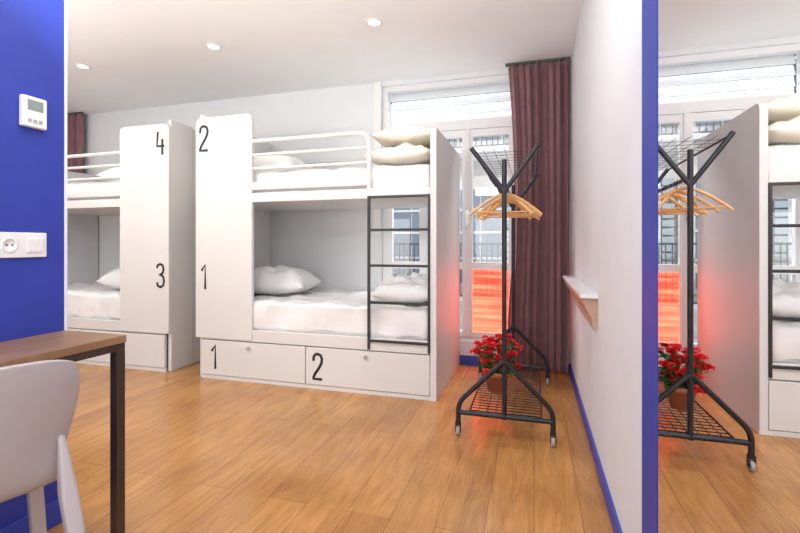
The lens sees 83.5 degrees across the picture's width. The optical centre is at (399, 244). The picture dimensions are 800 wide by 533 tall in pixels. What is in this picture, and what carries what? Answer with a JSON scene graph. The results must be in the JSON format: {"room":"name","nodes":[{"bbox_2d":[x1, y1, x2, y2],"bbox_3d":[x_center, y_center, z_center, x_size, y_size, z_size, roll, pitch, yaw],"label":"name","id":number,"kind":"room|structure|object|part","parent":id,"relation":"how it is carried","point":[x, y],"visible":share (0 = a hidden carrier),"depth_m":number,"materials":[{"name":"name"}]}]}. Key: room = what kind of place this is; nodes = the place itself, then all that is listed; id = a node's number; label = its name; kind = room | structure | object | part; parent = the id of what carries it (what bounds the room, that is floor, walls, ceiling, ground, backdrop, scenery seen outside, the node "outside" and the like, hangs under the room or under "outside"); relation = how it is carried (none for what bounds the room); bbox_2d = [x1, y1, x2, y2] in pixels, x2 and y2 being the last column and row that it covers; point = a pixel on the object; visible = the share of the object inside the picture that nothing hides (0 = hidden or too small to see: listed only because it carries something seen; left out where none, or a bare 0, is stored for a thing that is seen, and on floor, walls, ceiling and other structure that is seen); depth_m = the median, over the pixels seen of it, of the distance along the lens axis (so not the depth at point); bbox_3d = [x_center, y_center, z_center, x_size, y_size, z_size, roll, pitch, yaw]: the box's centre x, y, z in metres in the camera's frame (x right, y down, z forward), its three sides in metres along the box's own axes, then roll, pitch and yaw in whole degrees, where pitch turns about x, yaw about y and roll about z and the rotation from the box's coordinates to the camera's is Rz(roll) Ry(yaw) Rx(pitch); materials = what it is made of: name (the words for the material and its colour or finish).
{"room":"dormitory","nodes":[
{"label":"dormitory","id":0,"kind":"room"},
{"bbox_2d":[0,0,63,527],"bbox_3d":[-1.810,-0.243,0.455,0.120,2.686,2.835,0,0,17],"label":"wall","id":1,"kind":"structure","parent":0,"point":[31,31],"depth_m":1.68,"materials":[{"name":"blue paint"}]},
{"bbox_2d":[0,232,46,257],"bbox_3d":[-1.386,0.000,1.639,0.015,0.092,0.177,0,0,17],"label":"power outlet","id":2,"kind":"object","parent":1,"relation":"attached to","point":[12,244],"visible":1,"depth_m":1.64,"materials":[{"name":"white plastic"}]},
{"bbox_2d":[0,498,61,532],"bbox_3d":[-1.747,1.050,0.436,0.012,0.100,2.835,0,0,17],"label":"baseboard","id":3,"kind":"structure","parent":1,"relation":"attached to","point":[52,509],"depth_m":1.72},
{"bbox_2d":[19,94,46,130],"bbox_3d":[-1.370,-0.494,1.675,0.025,0.115,0.088,0,0,17],"label":"thermostat","id":4,"kind":"object","parent":1,"relation":"attached to","point":[32,110],"visible":1,"depth_m":1.66,"materials":[{"name":"white plastic"}]},
{"bbox_2d":[64,0,66,329],"bbox_3d":[-1.403,-0.243,1.818,0.129,2.686,0.010,0,0,17],"label":"trim","id":5,"kind":"structure","parent":1,"relation":"attached to","point":[65,1],"depth_m":1.80,"materials":[{"name":"white plastic"}]},
{"bbox_2d":[67,0,582,114],"bbox_3d":[-2.329,-1.661,2.158,6.900,0.150,6.200,0,0,17],"label":"ceiling","id":6,"kind":"structure","parent":0,"point":[139,54],"depth_m":3.54,"materials":[{"name":"paint"}]},
{"bbox_2d":[67,112,83,172],"bbox_3d":[-4.174,-0.843,5.456,0.812,1.485,0.102,0,0,17],"label":"curtain","id":7,"kind":"object","parent":6,"relation":"hanging from","point":[75,120],"visible":0.12,"depth_m":5.35,"materials":[{"name":"red fabric"}]},
{"bbox_3d":[-4.174,-1.575,5.455,0.815,0.021,0.030,0,0,17],"label":"rail","id":8,"kind":"part","parent":7,"relation":"part of","materials":[{"name":"black metal"}]},
{"bbox_2d":[75,63,90,68],"bbox_3d":[-2.810,-1.582,3.972,0.120,0.008,0.120,0,0,17],"label":"recessed light","id":9,"kind":"object","parent":6,"relation":"in","point":[79,65],"visible":1,"depth_m":3.96,"materials":[{"name":"white metal"}]},
{"bbox_2d":[206,43,221,49],"bbox_3d":[-1.488,-1.582,3.576,0.120,0.008,0.120,0,0,17],"label":"recessed light","id":10,"kind":"object","parent":6,"relation":"in","point":[212,46],"visible":1,"depth_m":3.57,"materials":[{"name":"white metal"}]},
{"bbox_3d":[-1.488,-1.584,3.576,0.084,0.003,0.084,0,0,17],"label":"bulb","id":11,"kind":"part","parent":10,"relation":"part of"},
{"bbox_2d":[366,18,381,26],"bbox_3d":[-0.185,-1.582,3.187,0.120,0.008,0.120,0,0,17],"label":"recessed light","id":12,"kind":"object","parent":6,"relation":"in","point":[373,22],"visible":1,"depth_m":3.19,"materials":[{"name":"white metal"}]},
{"bbox_3d":[-0.185,-1.584,3.187,0.084,0.003,0.084,0,0,17],"label":"bulb","id":13,"kind":"part","parent":12,"relation":"part of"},
{"bbox_2d":[505,56,569,374],"bbox_3d":[1.178,-0.253,3.849,0.528,2.665,0.104,0,0,17],"label":"curtain","id":14,"kind":"object","parent":6,"relation":"hanging from","point":[539,93],"visible":0.85,"depth_m":3.83,"materials":[{"name":"fabric"}]},
{"bbox_3d":[1.179,-1.575,3.854,0.530,0.021,0.030,0,0,17],"label":"rail","id":15,"kind":"part","parent":14,"relation":"part of","materials":[{"name":"metal"}]},
{"bbox_2d":[83,61,570,363],"bbox_3d":[-1.517,-0.243,4.874,6.900,2.686,0.220,0,0,17],"label":"wall","id":16,"kind":"structure","parent":0,"point":[331,245],"depth_m":4.58,"materials":[{"name":"paint"}]},
{"bbox_2d":[373,81,381,234],"bbox_3d":[-0.220,-0.843,4.361,0.080,1.486,0.020,0,0,17],"label":"trim","id":17,"kind":"structure","parent":16,"relation":"attached to","point":[377,86],"depth_m":4.35,"materials":[{"name":"paint"}]},
{"bbox_2d":[383,74,511,342],"bbox_3d":[0.639,-0.320,4.177,1.670,2.440,0.080,0,0,17],"label":"window","id":18,"kind":"structure","parent":16,"relation":"in","point":[494,122],"depth_m":4.21,"materials":[{"name":"paint"}]},
{"bbox_2d":[388,126,513,337],"bbox_3d":[0.627,-0.110,4.139,1.558,1.910,0.100,0,0,17],"label":"casement","id":19,"kind":"object","parent":18,"relation":"attached to","point":[467,265],"depth_m":4.13,"materials":[{"name":"paint"}]},
{"bbox_3d":[0.614,-0.245,4.111,0.030,0.150,0.038,0,0,17],"label":"handle","id":20,"kind":"part","parent":19,"relation":"part of","materials":[{"name":"white metal"}]},
{"bbox_2d":[391,83,511,125],"bbox_3d":[0.657,-1.329,4.237,1.550,0.358,0.035,0,0,17],"label":"blind","id":21,"kind":"object","parent":18,"relation":"attached to","point":[430,112],"visible":0.55,"depth_m":4.29,"materials":[{"name":"white fabric"}]},
{"bbox_2d":[460,355,563,371],"bbox_3d":[-1.602,1.058,4.779,6.391,0.085,0.012,0,0,17],"label":"baseboard","id":22,"kind":"structure","parent":16,"relation":"attached to","point":[464,359],"depth_m":4.10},
{"bbox_2d":[47,361,613,532],"bbox_3d":[-2.329,1.160,2.158,6.900,0.120,6.200,0,0,17],"label":"floor","id":23,"kind":"structure","parent":0,"point":[203,455],"depth_m":2.28,"materials":[{"name":"brown wood"}]},
{"bbox_2d":[0,360,85,532],"bbox_3d":[-1.091,0.692,1.125,0.565,0.816,0.476,0,0,41],"label":"plastic chair","id":24,"kind":"object","parent":23,"relation":"on","point":[38,399],"visible":1,"depth_m":1.13,"materials":[{"name":"white plastic"}]},
{"bbox_3d":[-1.143,0.877,1.411,0.083,0.445,0.070,0,0,41],"label":"leg","id":25,"kind":"part","parent":24,"relation":"part of","materials":[{"name":"grey plastic"}]},
{"bbox_3d":[-0.816,0.800,1.151,0.192,0.600,0.048,0,0,23],"label":"leg","id":26,"kind":"part","parent":24,"relation":"part of","materials":[{"name":"grey plastic"}]},
{"bbox_2d":[0,330,125,532],"bbox_3d":[-1.449,0.721,0.897,0.315,0.758,1.788,0,0,17],"label":"desk","id":27,"kind":"object","parent":23,"relation":"on","point":[75,346],"visible":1,"depth_m":1.67,"materials":[{"name":"brown wood"}]},
{"bbox_3d":[-1.445,0.384,0.896,0.299,0.026,1.780,0,0,17],"label":"steel frame","id":28,"kind":"part","parent":27,"relation":"part of","materials":[{"name":"brown metal"}]},
{"bbox_3d":[-1.067,0.749,1.693,0.034,0.702,0.036,0,0,17],"label":"leg","id":29,"kind":"part","parent":27,"relation":"part of","materials":[{"name":"brown metal"}]},
{"bbox_2d":[67,120,199,371],"bbox_3d":[-2.826,0.005,4.614,2.040,2.190,1.005,0,0,17],"label":"bunk bed","id":30,"kind":"object","parent":23,"relation":"on","point":[154,196],"visible":0.65,"depth_m":3.98,"materials":[{"name":"white paint"}]},
{"bbox_3d":[-3.425,0.924,4.301,0.972,0.284,0.027,0,0,17],"label":"drawer","id":31,"kind":"part","parent":30,"relation":"part of","materials":[{"name":"white paint"}]},
{"bbox_3d":[-2.962,-0.378,4.162,1.948,0.075,0.030,0,0,17],"label":"rail","id":32,"kind":"part","parent":30,"relation":"part of","materials":[{"name":"white paint"}]},
{"bbox_3d":[-2.818,-0.508,4.636,1.947,0.213,0.945,0,0,17],"label":"mattress","id":33,"kind":"part","parent":30,"relation":"part of","materials":[{"name":"white fabric"}]},
{"bbox_3d":[-2.825,0.555,4.626,1.949,0.286,0.981,0,0,17],"label":"mattress","id":34,"kind":"part","parent":30,"relation":"part of","materials":[{"name":"white fabric"}]},
{"bbox_3d":[-2.969,-0.623,4.165,1.036,0.446,0.032,0,0,17],"label":"guard rail","id":35,"kind":"part","parent":30,"relation":"part of","materials":[{"name":"white metal"}]},
{"bbox_2d":[95,268,119,288],"bbox_3d":[-2.561,0.312,4.524,0.680,0.294,0.540,0,0,11],"label":"pillow","id":36,"kind":"object","parent":30,"relation":"on","point":[111,279],"visible":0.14,"depth_m":4.32,"materials":[{"name":"white fabric"}]},
{"bbox_2d":[96,166,119,180],"bbox_3d":[-2.561,-0.704,4.524,0.680,0.205,0.540,0,0,11],"label":"pillow","id":37,"kind":"object","parent":30,"relation":"on","point":[115,171],"visible":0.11,"depth_m":4.32,"materials":[{"name":"white fabric"}]},
{"bbox_3d":[-2.961,0.728,4.164,1.948,0.095,0.026,0,0,17],"label":"rail","id":38,"kind":"part","parent":30,"relation":"part of","materials":[{"name":"white paint"}]},
{"bbox_3d":[-2.960,1.085,4.166,1.948,0.030,0.022,0,0,17],"label":"plinth rail","id":39,"kind":"part","parent":30,"relation":"part of","materials":[{"name":"white paint"}]},
{"bbox_3d":[-2.820,0.938,4.634,1.948,0.325,0.955,0,0,17],"label":"drawer","id":40,"kind":"part","parent":30,"relation":"part of","materials":[{"name":"white wood"}]},
{"bbox_3d":[-2.492,0.924,4.022,0.960,0.284,0.027,0,0,17],"label":"drawer","id":41,"kind":"part","parent":30,"relation":"part of","materials":[{"name":"white paint"}]},
{"bbox_3d":[-2.244,-0.142,3.945,0.540,1.815,0.034,0,0,17],"label":"privacy panel","id":42,"kind":"part","parent":30,"relation":"part of","materials":[{"name":"white paint"}]},
{"bbox_2d":[196,114,459,401],"bbox_3d":[-0.576,0.005,3.921,2.040,2.190,1.046,0,0,17],"label":"bunk bed","id":43,"kind":"object","parent":23,"relation":"on","point":[351,341],"visible":0.95,"depth_m":3.52,"materials":[{"name":"white paint"}]},
{"bbox_3d":[-1.436,-0.142,3.662,0.540,1.815,0.034,0,0,17],"label":"privacy panel","id":44,"kind":"part","parent":43,"relation":"part of","materials":[{"name":"white paint"}]},
{"bbox_3d":[-1.186,0.924,3.590,0.960,0.284,0.027,0,0,17],"label":"drawer","id":45,"kind":"part","parent":43,"relation":"part of","materials":[{"name":"white paint"}]},
{"bbox_2d":[254,155,312,172],"bbox_3d":[-1.153,-0.702,4.102,0.680,0.217,0.540,0,0,17],"label":"pillow","id":46,"kind":"object","parent":43,"relation":"on","point":[272,160],"visible":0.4,"depth_m":3.85,"materials":[{"name":"white fabric"}]},
{"bbox_2d":[254,265,322,294],"bbox_3d":[-1.134,0.316,4.097,0.720,0.269,0.540,0,0,8],"label":"pillow","id":47,"kind":"object","parent":43,"relation":"on","point":[280,279],"visible":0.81,"depth_m":3.88,"materials":[{"name":"white fabric"}]},
{"bbox_3d":[-0.709,-0.623,3.448,1.036,0.446,0.032,0,0,17],"label":"guard rail","id":48,"kind":"part","parent":43,"relation":"part of","materials":[{"name":"white metal"}]},
{"bbox_3d":[-0.570,0.938,3.940,1.948,0.325,0.995,0,0,17],"label":"drawer","id":49,"kind":"part","parent":43,"relation":"part of","materials":[{"name":"white wood"}]},
{"bbox_3d":[-0.716,1.085,3.453,1.948,0.030,0.022,0,0,17],"label":"plinth rail","id":50,"kind":"part","parent":43,"relation":"part of","materials":[{"name":"white paint"}]},
{"bbox_3d":[-0.716,0.728,3.451,1.948,0.095,0.026,0,0,17],"label":"rail","id":51,"kind":"part","parent":43,"relation":"part of","materials":[{"name":"white paint"}]},
{"bbox_3d":[-0.436,-0.765,4.388,1.950,0.158,0.028,0,0,17],"label":"guard rail","id":52,"kind":"part","parent":43,"relation":"part of","materials":[{"name":"white metal"}]},
{"bbox_3d":[-0.574,0.559,3.932,1.945,0.277,1.024,0,0,17],"label":"mattress","id":53,"kind":"part","parent":43,"relation":"part of","materials":[{"name":"white fabric"}]},
{"bbox_3d":[-0.717,-0.378,3.449,1.948,0.075,0.030,0,0,17],"label":"rail","id":54,"kind":"part","parent":43,"relation":"part of","materials":[{"name":"white paint"}]},
{"bbox_3d":[-0.570,-0.505,3.944,1.948,0.206,0.988,0,0,17],"label":"mattress","id":55,"kind":"part","parent":43,"relation":"part of","materials":[{"name":"white fabric"}]},
{"bbox_3d":[-0.253,0.924,3.311,0.972,0.284,0.027,0,0,17],"label":"drawer","id":56,"kind":"part","parent":43,"relation":"part of","materials":[{"name":"white paint"}]},
{"bbox_2d":[362,142,429,165],"bbox_3d":[0.087,-0.698,3.606,0.520,0.209,0.760,0,0,20],"label":"pillow","id":57,"kind":"object","parent":43,"relation":"on","point":[407,153],"visible":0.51,"depth_m":3.30,"materials":[{"name":"beige fabric"}]},
{"bbox_2d":[369,125,430,147],"bbox_3d":[0.093,-0.847,3.625,0.500,0.180,0.700,0,0,13],"label":"pillow","id":58,"kind":"object","parent":57,"relation":"on","point":[419,135],"visible":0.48,"depth_m":3.34,"materials":[{"name":"beige fabric"}]},
{"bbox_2d":[371,272,427,302],"bbox_3d":[0.077,0.339,3.609,0.500,0.238,0.680,0,0,11],"label":"pillow","id":59,"kind":"object","parent":43,"relation":"on","point":[413,288],"visible":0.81,"depth_m":3.33,"materials":[{"name":"white fabric"}]},
{"bbox_2d":[455,143,555,446],"bbox_3d":[0.747,0.269,3.054,0.552,1.663,1.172,0,0,17],"label":"rack","id":60,"kind":"object","parent":23,"relation":"on","point":[503,188],"visible":0.91,"depth_m":2.55,"materials":[{"name":"black metal"}]},
{"bbox_2d":[469,333,523,393],"bbox_3d":[0.617,0.766,2.942,0.333,0.383,0.306,0,0,33],"label":"potted flowers","id":61,"kind":"object","parent":60,"relation":"on","point":[494,383],"visible":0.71,"depth_m":2.90,"materials":[{"name":"red plant"}]},
{"bbox_3d":[0.634,0.889,2.942,0.176,0.135,0.176,0,0,17],"label":"pot","id":62,"kind":"part","parent":61,"relation":"part of","materials":[{"name":"ceramic"}]},
{"bbox_2d":[469,366,541,417],"bbox_3d":[0.747,0.963,3.054,0.404,0.009,1.120,0,0,17],"label":"wire shelf","id":63,"kind":"object","parent":60,"relation":"attached to","point":[488,414],"depth_m":2.76,"materials":[{"name":"black metal"}]},
{"bbox_2d":[469,193,542,215],"bbox_3d":[0.609,-0.262,2.594,0.420,0.187,0.017,0,0,8],"label":"clothes hanger","id":64,"kind":"object","parent":60,"relation":"hanging from","point":[508,194],"visible":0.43,"depth_m":2.59,"materials":[{"name":"wood"}]},
{"bbox_2d":[475,191,536,217],"bbox_3d":[0.658,-0.262,2.757,0.420,0.187,0.017,0,0,-15],"label":"clothes hanger","id":65,"kind":"object","parent":60,"relation":"hanging from","point":[495,200],"visible":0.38,"depth_m":2.73,"materials":[{"name":"wood"}]},
{"bbox_2d":[484,200,530,219],"bbox_3d":[0.706,-0.262,2.920,0.420,0.187,0.017,0,0,-32],"label":"clothes hanger","id":66,"kind":"object","parent":60,"relation":"hanging from","point":[512,201],"visible":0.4,"depth_m":2.93,"materials":[{"name":"wood"}]},
{"bbox_2d":[482,196,532,217],"bbox_3d":[0.633,-0.262,2.676,0.017,0.187,0.420,0,0,-30],"label":"clothes hanger","id":67,"kind":"object","parent":60,"relation":"hanging from","point":[500,197],"visible":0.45,"depth_m":2.60,"materials":[{"name":"wood"}]},
{"bbox_2d":[478,147,536,176],"bbox_3d":[0.747,-0.542,3.054,0.362,0.005,1.120,0,0,17],"label":"wire shelf","id":68,"kind":"object","parent":60,"relation":"attached to","point":[534,148],"depth_m":2.91,"materials":[{"name":"black metal"}]},
{"bbox_2d":[476,190,541,218],"bbox_3d":[0.682,-0.262,2.839,0.420,0.187,0.017,0,0,31],"label":"clothes hanger","id":69,"kind":"object","parent":60,"relation":"hanging from","point":[531,209],"visible":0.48,"depth_m":2.82,"materials":[{"name":"wood"}]},
{"bbox_2d":[479,202,539,219],"bbox_3d":[0.755,-0.262,3.083,0.420,0.187,0.017,0,0,-1],"label":"clothes hanger","id":70,"kind":"object","parent":60,"relation":"hanging from","point":[481,218],"visible":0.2,"depth_m":3.08,"materials":[{"name":"wood"}]},
{"bbox_2d":[483,192,537,220],"bbox_3d":[0.731,-0.262,3.002,0.017,0.187,0.420,0,0,-45],"label":"clothes hanger","id":71,"kind":"object","parent":60,"relation":"hanging from","point":[484,219],"visible":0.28,"depth_m":3.00,"materials":[{"name":"wood"}]},
{"bbox_2d":[571,0,641,532],"bbox_3d":[0.780,-0.243,1.032,0.297,2.686,5.825,0,0,17],"label":"wall","id":72,"kind":"structure","parent":0,"point":[606,59],"depth_m":1.85,"materials":[{"name":"paint"}]},
{"bbox_2d":[563,275,597,327],"bbox_3d":[1.141,0.328,2.902,0.082,0.165,1.445,0,0,17],"label":"ledge shelf","id":73,"kind":"object","parent":72,"relation":"attached to","point":[586,300],"visible":1,"depth_m":2.36,"materials":[{"name":"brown wood"}]},
{"bbox_3d":[1.141,0.255,2.902,0.082,0.020,1.445,0,0,17],"label":"shelf","id":74,"kind":"part","parent":73,"relation":"part of","materials":[{"name":"paint"}]},
{"bbox_2d":[569,364,622,532],"bbox_3d":[1.083,1.062,2.586,0.012,0.075,2.675,0,0,17],"label":"baseboard","id":75,"kind":"structure","parent":72,"relation":"attached to","point":[614,520],"depth_m":2.12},
{"bbox_2d":[642,0,657,532],"bbox_3d":[0.671,-0.243,1.202,0.008,2.686,0.163,0,0,17],"label":"trim","id":76,"kind":"structure","parent":72,"relation":"attached to","point":[649,7],"depth_m":1.19,"materials":[{"name":"blue paint"}]},
{"bbox_2d":[658,0,799,532],"bbox_3d":[0.410,-0.243,0.326,0.005,2.686,1.660,0,0,17],"label":"wall mirror","id":77,"kind":"object","parent":72,"relation":"attached to","point":[729,70],"visible":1,"depth_m":0.71,"materials":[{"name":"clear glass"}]},
{"label":"outside","id":78,"kind":"structure","parent":0,"visible":0},
{"bbox_2d":[390,91,510,331],"bbox_3d":[2.010,-1.400,7.645,17.470,13.000,0.800,0,0,17],"label":"window glass","id":79,"kind":"object","parent":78,"point":[487,234],"visible":0.02,"depth_m":7.84,"materials":[{"name":"glass"}]}
]}

